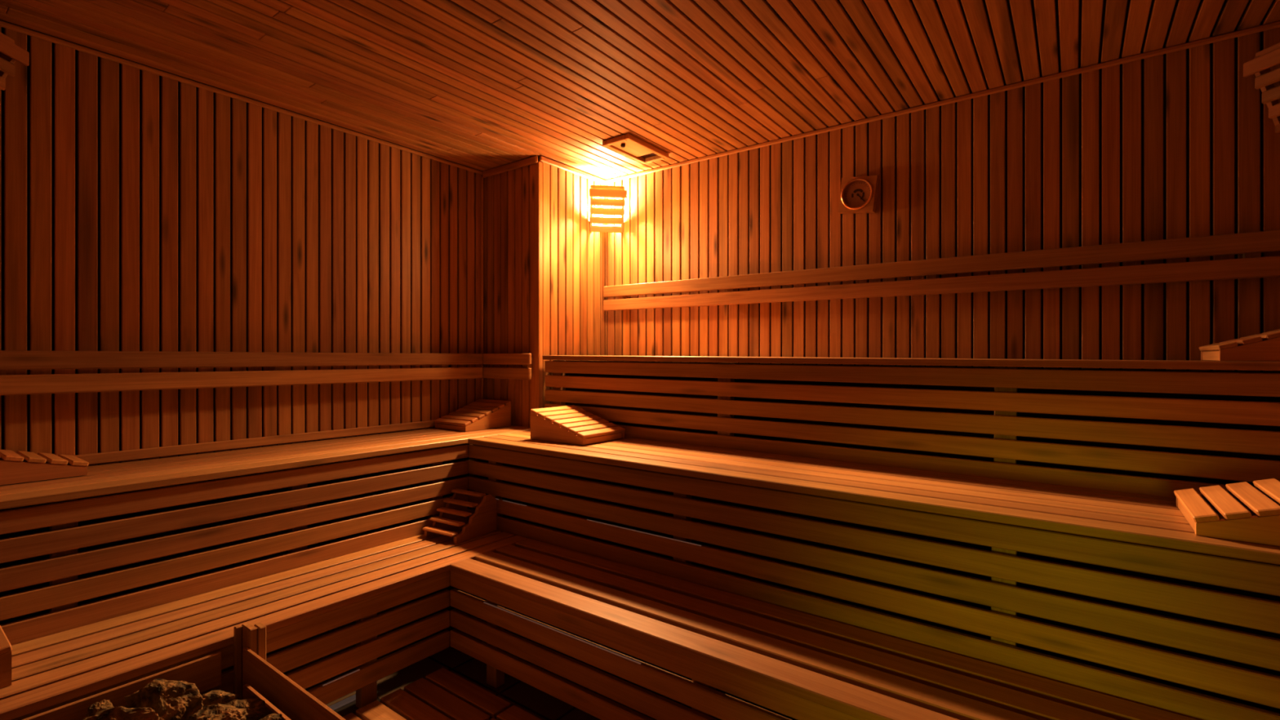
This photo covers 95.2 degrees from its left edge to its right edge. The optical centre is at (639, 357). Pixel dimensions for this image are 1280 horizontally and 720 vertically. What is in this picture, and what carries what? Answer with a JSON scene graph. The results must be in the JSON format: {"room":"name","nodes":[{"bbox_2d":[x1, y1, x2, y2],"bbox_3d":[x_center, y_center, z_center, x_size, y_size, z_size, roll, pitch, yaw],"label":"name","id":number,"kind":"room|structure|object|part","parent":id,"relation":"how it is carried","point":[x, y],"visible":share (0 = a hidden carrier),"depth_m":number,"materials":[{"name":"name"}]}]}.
{"room":"spa","nodes":[
{"label":"spa","id":0,"kind":"room"},
{"bbox_2d":[0,26,482,522],"bbox_3d":[-1.569,0.055,3.129,0.101,2.510,3.110,0,0,37],"label":"wall","id":1,"kind":"structure","parent":0,"point":[140,210],"depth_m":2.59,"materials":[{"name":"brown wood"}]},
{"bbox_2d":[0,31,29,90],"bbox_3d":[-2.261,-0.981,1.952,0.205,0.282,0.241,0,0,-8],"label":"lamp","id":2,"kind":"object","parent":1,"relation":"attached to","point":[10,52],"visible":1,"depth_m":2.04,"materials":[{"name":"wood"}]},
{"bbox_3d":[-2.259,-0.983,2.056,0.130,0.279,0.014,0,0,-8],"label":"rail","id":3,"kind":"part","parent":2,"relation":"part of","materials":[{"name":"brown wood"}]},
{"bbox_2d":[0,20,482,174],"bbox_3d":[-1.701,-1.188,2.853,0.017,0.021,2.310,0,0,37],"label":"trim","id":4,"kind":"structure","parent":1,"relation":"attached to","point":[2,24],"depth_m":2.57,"materials":[{"name":"brown wood"}]},
{"bbox_2d":[0,419,530,645],"bbox_3d":[-1.486,0.624,2.691,0.555,0.498,2.302,0,0,37],"label":"bench","id":5,"kind":"object","parent":1,"relation":"attached to","point":[113,540],"visible":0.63,"depth_m":2.18,"materials":[{"name":"brown wood"}]},
{"bbox_2d":[0,449,88,484],"bbox_3d":[-2.166,0.351,2.005,0.244,0.134,0.366,0,0,37],"label":"headrest cover","id":6,"kind":"object","parent":5,"relation":"on","point":[19,467],"visible":1,"depth_m":1.99,"materials":[{"name":"brown wood"}]},
{"bbox_3d":[-2.079,0.359,1.938,0.020,0.118,0.360,0,0,37],"label":"panel","id":7,"kind":"part","parent":6,"relation":"part of","materials":[{"name":"brown wood"}]},
{"bbox_3d":[-1.838,0.661,1.865,0.044,0.424,0.060,0,0,37],"label":"support post","id":8,"kind":"part","parent":5,"relation":"part of","materials":[{"name":"brown wood"}]},
{"bbox_3d":[-1.478,0.433,2.685,0.537,0.027,2.302,0,0,37],"label":"seat","id":9,"kind":"part","parent":5,"relation":"part of","materials":[{"name":"brown wood"}]},
{"bbox_3d":[-1.421,0.661,2.427,0.044,0.424,0.060,0,0,37],"label":"support post","id":10,"kind":"part","parent":5,"relation":"part of","materials":[{"name":"brown wood"}]},
{"bbox_3d":[-1.033,0.661,2.948,0.044,0.424,0.060,0,0,37],"label":"support post","id":11,"kind":"part","parent":5,"relation":"part of","materials":[{"name":"brown wood"}]},
{"bbox_2d":[434,399,511,431],"bbox_3d":[-1.000,0.341,3.507,0.294,0.153,0.337,0,0,37],"label":"headrest cover","id":12,"kind":"object","parent":5,"relation":"on","point":[481,414],"visible":1,"depth_m":3.46,"materials":[{"name":"brown wood"}]},
{"bbox_3d":[-0.891,0.349,3.428,0.020,0.138,0.330,0,0,37],"label":"panel","id":13,"kind":"part","parent":12,"relation":"part of","materials":[{"name":"brown wood"}]},
{"bbox_2d":[0,350,532,395],"bbox_3d":[-1.621,0.054,2.838,2.337,0.156,0.453,0,0,-43],"label":"rail","id":14,"kind":"object","parent":1,"relation":"attached to","point":[10,384],"visible":1,"depth_m":2.56,"materials":[{"name":"brown wood"}]},
{"bbox_2d":[480,176,483,399],"bbox_3d":[-1.018,0.072,3.774,0.013,2.476,0.013,0,0,-8],"label":"trim","id":15,"kind":"structure","parent":1,"relation":"attached to","point":[482,177],"depth_m":3.77,"materials":[{"name":"brown wood"}]},
{"bbox_2d":[482,155,537,177],"bbox_3d":[-0.809,-1.177,3.618,0.503,0.043,0.017,0,0,37],"label":"trim","id":16,"kind":"structure","parent":1,"relation":"attached to","point":[529,161],"depth_m":3.60,"materials":[{"name":"brown wood"}]},
{"bbox_2d":[325,599,656,719],"bbox_3d":[-0.059,1.350,1.159,4.877,0.080,4.490,0,0,37],"label":"floor","id":17,"kind":"structure","parent":0,"point":[522,695],"depth_m":2.33,"materials":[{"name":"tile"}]},
{"bbox_2d":[22,622,346,719],"bbox_3d":[-1.173,1.065,1.156,0.862,0.487,1.055,0,0,37],"label":"guard","id":18,"kind":"object","parent":17,"relation":"on","point":[255,677],"visible":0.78,"depth_m":1.65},
{"bbox_3d":[-1.535,0.928,1.363,0.010,0.100,0.955,0,0,37],"label":"rail","id":19,"kind":"part","parent":18,"relation":"part of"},
{"bbox_3d":[-1.230,1.065,1.789,0.016,0.487,0.020,0,0,37],"label":"post","id":20,"kind":"part","parent":18,"relation":"part of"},
{"bbox_3d":[-1.197,1.065,1.791,0.066,0.487,0.022,0,0,37],"label":"post","id":21,"kind":"part","parent":18,"relation":"part of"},
{"bbox_3d":[-1.167,1.065,1.796,0.043,0.487,0.020,0,0,37],"label":"post","id":22,"kind":"part","parent":18,"relation":"part of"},
{"bbox_3d":[-0.866,1.031,1.521,0.805,0.096,0.015,0,0,37],"label":"rail","id":23,"kind":"part","parent":18,"relation":"part of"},
{"bbox_3d":[-0.866,0.921,1.521,0.805,0.096,0.015,0,0,37],"label":"rail","id":24,"kind":"part","parent":18,"relation":"part of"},
{"bbox_2d":[0,522,527,719],"bbox_3d":[-1.635,1.079,1.651,0.458,0.454,3.098,0,0,37],"label":"bench","id":25,"kind":"object","parent":17,"relation":"on","point":[336,627],"visible":0.8,"depth_m":2.04,"materials":[{"name":"brown wood"}]},
{"bbox_2d":[0,625,12,688],"bbox_3d":[-1.847,0.799,1.446,0.264,0.104,0.375,0,0,37],"label":"headrest cover","id":26,"kind":"object","parent":25,"relation":"on","point":[6,648],"visible":1,"depth_m":1.51,"materials":[{"name":"brown wood"}]},
{"bbox_3d":[-1.750,0.807,1.376,0.020,0.088,0.370,0,0,37],"label":"panel","id":27,"kind":"part","parent":26,"relation":"part of","materials":[{"name":"brown wood"}]},
{"bbox_3d":[-1.667,1.097,1.731,0.005,0.407,2.990,0,0,37],"label":"panel","id":28,"kind":"part","parent":25,"relation":"part of","materials":[{"name":"brown wood"}]},
{"bbox_3d":[-1.028,1.097,2.197,0.044,0.419,0.060,0,0,37],"label":"support post","id":29,"kind":"part","parent":25,"relation":"part of","materials":[{"name":"brown wood"}]},
{"bbox_2d":[422,488,496,543],"bbox_3d":[-0.872,0.757,2.829,0.227,0.188,0.262,0,0,32],"label":"curved backrest","id":30,"kind":"object","parent":25,"relation":"on","point":[455,513],"visible":1,"depth_m":2.82,"materials":[{"name":"brown wood"}]},
{"bbox_3d":[-0.954,0.760,2.887,0.018,0.181,0.250,0,0,32],"label":"panel","id":31,"kind":"part","parent":30,"relation":"part of","materials":[{"name":"brown wood"}]},
{"bbox_3d":[-0.780,0.760,2.779,0.018,0.181,0.250,0,0,32],"label":"panel","id":32,"kind":"part","parent":30,"relation":"part of","materials":[{"name":"brown wood"}]},
{"bbox_2d":[328,693,355,710],"bbox_3d":[-1.164,1.307,2.155,0.030,0.006,0.370,0,0,37],"label":"floor strip","id":33,"kind":"object","parent":17,"relation":"on","point":[345,701],"visible":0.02,"depth_m":2.21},
{"bbox_2d":[342,667,510,719],"bbox_3d":[-0.807,1.288,2.045,0.415,0.041,0.560,0,0,37],"label":"duckboard","id":34,"kind":"object","parent":17,"relation":"on","point":[443,695],"visible":0.92,"depth_m":2.15,"materials":[{"name":"brown wood"}]},
{"bbox_2d":[489,705,542,719],"bbox_3d":[-0.389,1.288,1.735,0.595,0.041,0.560,0,0,37],"label":"duckboard","id":35,"kind":"object","parent":17,"relation":"on","point":[513,713],"visible":1,"depth_m":2.07,"materials":[{"name":"brown wood"}]},
{"bbox_2d":[449,538,1197,719],"bbox_3d":[0.458,1.082,1.756,2.826,0.453,0.435,0,0,37],"label":"bench","id":36,"kind":"object","parent":17,"relation":"on","point":[660,646],"visible":0.99,"depth_m":1.85,"materials":[{"name":"brown wood"}]},
{"bbox_3d":[-0.578,1.097,2.340,0.060,0.419,0.044,0,0,37],"label":"support post","id":37,"kind":"part","parent":36,"relation":"part of","materials":[{"name":"brown wood"}]},
{"bbox_3d":[0.511,1.099,1.823,2.820,0.407,0.005,0,0,37],"label":"panel","id":38,"kind":"part","parent":36,"relation":"part of","materials":[{"name":"brown wood"}]},
{"bbox_3d":[0.193,1.099,1.767,0.060,0.419,0.044,0,0,37],"label":"support post","id":39,"kind":"part","parent":36,"relation":"part of","materials":[{"name":"brown wood"}]},
{"bbox_2d":[466,430,1279,719],"bbox_3d":[0.561,0.655,2.282,3.294,0.454,0.551,0,0,37],"label":"bench","id":40,"kind":"object","parent":36,"relation":"on","point":[1117,594],"visible":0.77,"depth_m":1.76,"materials":[{"name":"brown wood"}]},
{"bbox_3d":[-0.739,0.662,2.989,0.060,0.424,0.044,0,0,37],"label":"support post","id":41,"kind":"part","parent":40,"relation":"part of","materials":[{"name":"brown wood"}]},
{"bbox_2d":[530,404,625,444],"bbox_3d":[-0.321,0.343,3.030,0.372,0.154,0.324,0,0,37],"label":"headrest cover","id":42,"kind":"object","parent":40,"relation":"on","point":[571,424],"visible":1,"depth_m":2.96,"materials":[{"name":"brown wood"}]},
{"bbox_3d":[-0.412,0.351,2.911,0.365,0.138,0.020,0,0,37],"label":"panel","id":43,"kind":"part","parent":42,"relation":"part of","materials":[{"name":"brown wood"}]},
{"bbox_3d":[0.168,0.668,2.315,0.060,0.424,0.044,0,0,37],"label":"support post","id":44,"kind":"part","parent":40,"relation":"part of","materials":[{"name":"brown wood"}]},
{"bbox_3d":[0.579,0.442,2.268,3.250,0.027,0.551,0,0,37],"label":"seat","id":45,"kind":"part","parent":40,"relation":"part of","materials":[{"name":"brown wood"}]},
{"bbox_3d":[1.039,0.674,1.668,0.060,0.424,0.044,0,0,37],"label":"support post","id":46,"kind":"part","parent":40,"relation":"part of","materials":[{"name":"brown wood"}]},
{"bbox_2d":[1173,478,1279,546],"bbox_3d":[1.606,0.357,1.460,0.372,0.154,0.354,0,0,37],"label":"headrest cover","id":47,"kind":"object","parent":40,"relation":"on","point":[1251,513],"visible":1,"depth_m":1.42,"materials":[{"name":"brown wood"}]},
{"bbox_3d":[1.707,0.365,1.591,0.365,0.138,0.020,0,0,37],"label":"panel","id":48,"kind":"part","parent":47,"relation":"part of","materials":[{"name":"brown wood"}]},
{"bbox_3d":[1.510,0.365,1.326,0.365,0.138,0.020,0,0,37],"label":"panel","id":49,"kind":"part","parent":47,"relation":"part of","materials":[{"name":"brown wood"}]},
{"bbox_3d":[-1.174,1.145,1.371,0.400,0.329,0.520,0,0,37],"label":"stove","id":50,"kind":"object","parent":17,"relation":"on","visible":0},
{"bbox_2d":[84,699,114,718],"bbox_3d":[-1.367,0.913,1.486,0.061,0.074,0.064,0,0,30],"label":"stone","id":51,"kind":"object","parent":50,"relation":"on","point":[95,708],"visible":0.53,"depth_m":1.47,"materials":[{"name":"brown stone"}]},
{"bbox_2d":[83,706,159,719],"bbox_3d":[-1.231,0.879,1.361,0.202,0.142,0.095,0,0,1],"label":"stone","id":52,"kind":"object","parent":50,"relation":"on","point":[119,713],"visible":1,"depth_m":1.36,"materials":[{"name":"brown stone"}]},
{"bbox_2d":[124,678,203,719],"bbox_3d":[-1.230,0.900,1.501,0.155,0.137,0.129,0,0,21],"label":"stone","id":53,"kind":"object","parent":50,"relation":"on","point":[171,700],"visible":0.82,"depth_m":1.49,"materials":[{"name":"brown stone"}]},
{"bbox_2d":[189,703,248,719],"bbox_3d":[-1.057,0.917,1.465,0.125,0.084,0.092,0,0,20],"label":"stone","id":54,"kind":"object","parent":50,"relation":"on","point":[216,711],"visible":1,"depth_m":1.46,"materials":[{"name":"brown stone"}]},
{"bbox_2d":[201,689,240,707],"bbox_3d":[-1.168,0.947,1.619,0.103,0.060,0.086,0,0,-36],"label":"stone","id":55,"kind":"object","parent":50,"relation":"on","point":[215,696],"visible":0.54,"depth_m":1.60,"materials":[{"name":"brown stone"}]},
{"bbox_2d":[226,697,265,719],"bbox_3d":[-1.071,0.950,1.582,0.115,0.054,0.080,0,0,-4],"label":"stone","id":56,"kind":"object","parent":50,"relation":"on","point":[255,708],"visible":0.59,"depth_m":1.57,"materials":[{"name":"brown stone"}]},
{"bbox_2d":[259,713,284,719],"bbox_3d":[-0.946,0.938,1.484,0.085,0.059,0.040,0,0,-15],"label":"stone","id":57,"kind":"object","parent":50,"relation":"on","point":[273,716],"visible":1,"depth_m":1.48,"materials":[{"name":"brown stone"}]},
{"bbox_2d":[483,156,604,536],"bbox_3d":[-0.621,0.055,3.901,0.542,2.510,0.660,0,0,37],"label":"wall column","id":58,"kind":"structure","parent":0,"point":[574,255],"depth_m":3.65,"materials":[{"name":"brown wood"}]},
{"bbox_2d":[535,160,542,408],"bbox_3d":[-0.604,0.072,3.493,0.034,2.476,0.034,0,0,37],"label":"trim","id":59,"kind":"structure","parent":58,"relation":"attached to","point":[539,166],"depth_m":3.48,"materials":[{"name":"brown wood"}]},
{"bbox_2d":[0,0,1279,180],"bbox_3d":[-0.059,-1.249,1.159,4.877,0.101,4.490,0,0,37],"label":"ceiling","id":60,"kind":"structure","parent":0,"point":[480,85],"depth_m":2.30,"materials":[{"name":"brown wood"}]},
{"bbox_2d":[602,133,668,164],"bbox_3d":[-0.019,-1.179,3.335,0.184,0.038,0.390,0,0,37],"label":"ceiling vent","id":61,"kind":"object","parent":60,"relation":"in","point":[628,145],"visible":1,"depth_m":3.31,"materials":[{"name":"brown wood"}]},
{"bbox_3d":[-0.038,-1.186,3.309,0.126,0.012,0.245,0,0,37],"label":"sliding panel","id":62,"kind":"part","parent":61,"relation":"part of","materials":[{"name":"brown wood"}]},
{"bbox_2d":[604,27,1279,372],"bbox_3d":[0.872,0.055,3.201,4.092,2.510,0.101,0,0,37],"label":"wall","id":63,"kind":"structure","parent":0,"point":[1181,144],"depth_m":2.62,"materials":[{"name":"brown wood"}]},
{"bbox_2d":[539,155,606,185],"bbox_3d":[-0.412,-1.183,3.714,0.017,0.033,0.609,0,0,37],"label":"trim","id":64,"kind":"structure","parent":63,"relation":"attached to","point":[544,159],"depth_m":3.68,"materials":[{"name":"brown wood"}]},
{"bbox_2d":[589,184,626,232],"bbox_3d":[-0.217,-0.965,3.828,0.241,0.282,0.205,0,0,-8],"label":"lamp","id":65,"kind":"object","parent":63,"relation":"attached to","point":[605,211],"visible":1,"depth_m":3.78,"materials":[{"name":"wood"}]},
{"bbox_3d":[-0.317,-0.967,3.796,0.014,0.279,0.130,0,0,-8],"label":"rail","id":66,"kind":"part","parent":65,"relation":"part of","materials":[{"name":"brown wood"}]},
{"bbox_3d":[-0.231,-0.962,3.922,0.090,0.180,0.014,0,0,-8],"label":"plate","id":67,"kind":"part","parent":65,"relation":"part of","materials":[{"name":"white glass"}]},
{"bbox_3d":[-0.114,-0.967,3.826,0.014,0.279,0.130,0,0,-8],"label":"rail","id":68,"kind":"part","parent":65,"relation":"part of","materials":[{"name":"brown wood"}]},
{"bbox_2d":[837,175,879,213],"bbox_3d":[1.095,-0.815,2.935,0.192,0.192,0.058,0,0,37],"label":"thermometer","id":69,"kind":"object","parent":63,"relation":"attached to","point":[859,194],"visible":1,"depth_m":2.93,"materials":[{"name":"brown wood"}]},
{"bbox_2d":[542,355,1279,497],"bbox_3d":[0.911,0.232,2.720,3.266,0.463,0.603,1,0,37],"label":"bench","id":70,"kind":"object","parent":63,"relation":"attached to","point":[1157,433],"visible":0.81,"depth_m":2.15,"materials":[{"name":"brown wood"}]},
{"bbox_3d":[-0.479,0.234,3.464,0.068,0.433,0.042,1,0,37],"label":"support post","id":71,"kind":"part","parent":70,"relation":"part of","materials":[{"name":"brown wood"}]},
{"bbox_3d":[0.412,0.243,2.802,0.068,0.433,0.042,1,0,37],"label":"support post","id":72,"kind":"part","parent":70,"relation":"part of","materials":[{"name":"brown wood"}]},
{"bbox_3d":[0.912,0.015,2.719,3.266,0.027,0.603,1,0,37],"label":"seat","id":73,"kind":"part","parent":70,"relation":"part of","materials":[{"name":"brown wood"}]},
{"bbox_3d":[1.327,0.253,2.122,0.068,0.433,0.042,1,0,37],"label":"support post","id":74,"kind":"part","parent":70,"relation":"part of","materials":[{"name":"brown wood"}]},
{"bbox_2d":[1199,328,1279,360],"bbox_3d":[2.074,-0.066,1.879,0.362,0.154,0.354,0,0,37],"label":"headrest cover","id":75,"kind":"object","parent":70,"relation":"on","point":[1264,346],"visible":0.99,"depth_m":1.81,"materials":[{"name":"brown wood"}]},
{"bbox_3d":[2.174,-0.058,2.010,0.355,0.138,0.020,0,0,37],"label":"panel","id":76,"kind":"part","parent":75,"relation":"part of","materials":[{"name":"brown wood"}]},
{"bbox_3d":[1.977,-0.058,1.745,0.355,0.138,0.020,0,0,37],"label":"panel","id":77,"kind":"part","parent":75,"relation":"part of","materials":[{"name":"brown wood"}]},
{"bbox_2d":[603,230,1279,311],"bbox_3d":[1.083,-0.377,2.940,3.262,0.163,0.064,1,0,37],"label":"rail","id":78,"kind":"object","parent":63,"relation":"attached to","point":[1251,245],"visible":1,"depth_m":2.56,"materials":[{"name":"brown wood"}]},
{"bbox_2d":[605,20,1279,182],"bbox_3d":[1.085,-1.188,2.970,3.274,0.023,0.015,0,0,37],"label":"trim","id":79,"kind":"structure","parent":63,"relation":"attached to","point":[1276,24],"depth_m":2.60,"materials":[{"name":"brown wood"}]},
{"bbox_2d":[1243,42,1279,133],"bbox_3d":[2.267,-0.941,1.980,0.205,0.282,0.241,0,0,-8],"label":"lamp","id":80,"kind":"object","parent":63,"relation":"attached to","point":[1260,66],"visible":1,"depth_m":2.05,"materials":[{"name":"wood"}]},
{"bbox_3d":[2.236,-0.943,2.079,0.130,0.279,0.014,0,0,-8],"label":"rail","id":81,"kind":"part","parent":80,"relation":"part of","materials":[{"name":"brown wood"}]}
]}

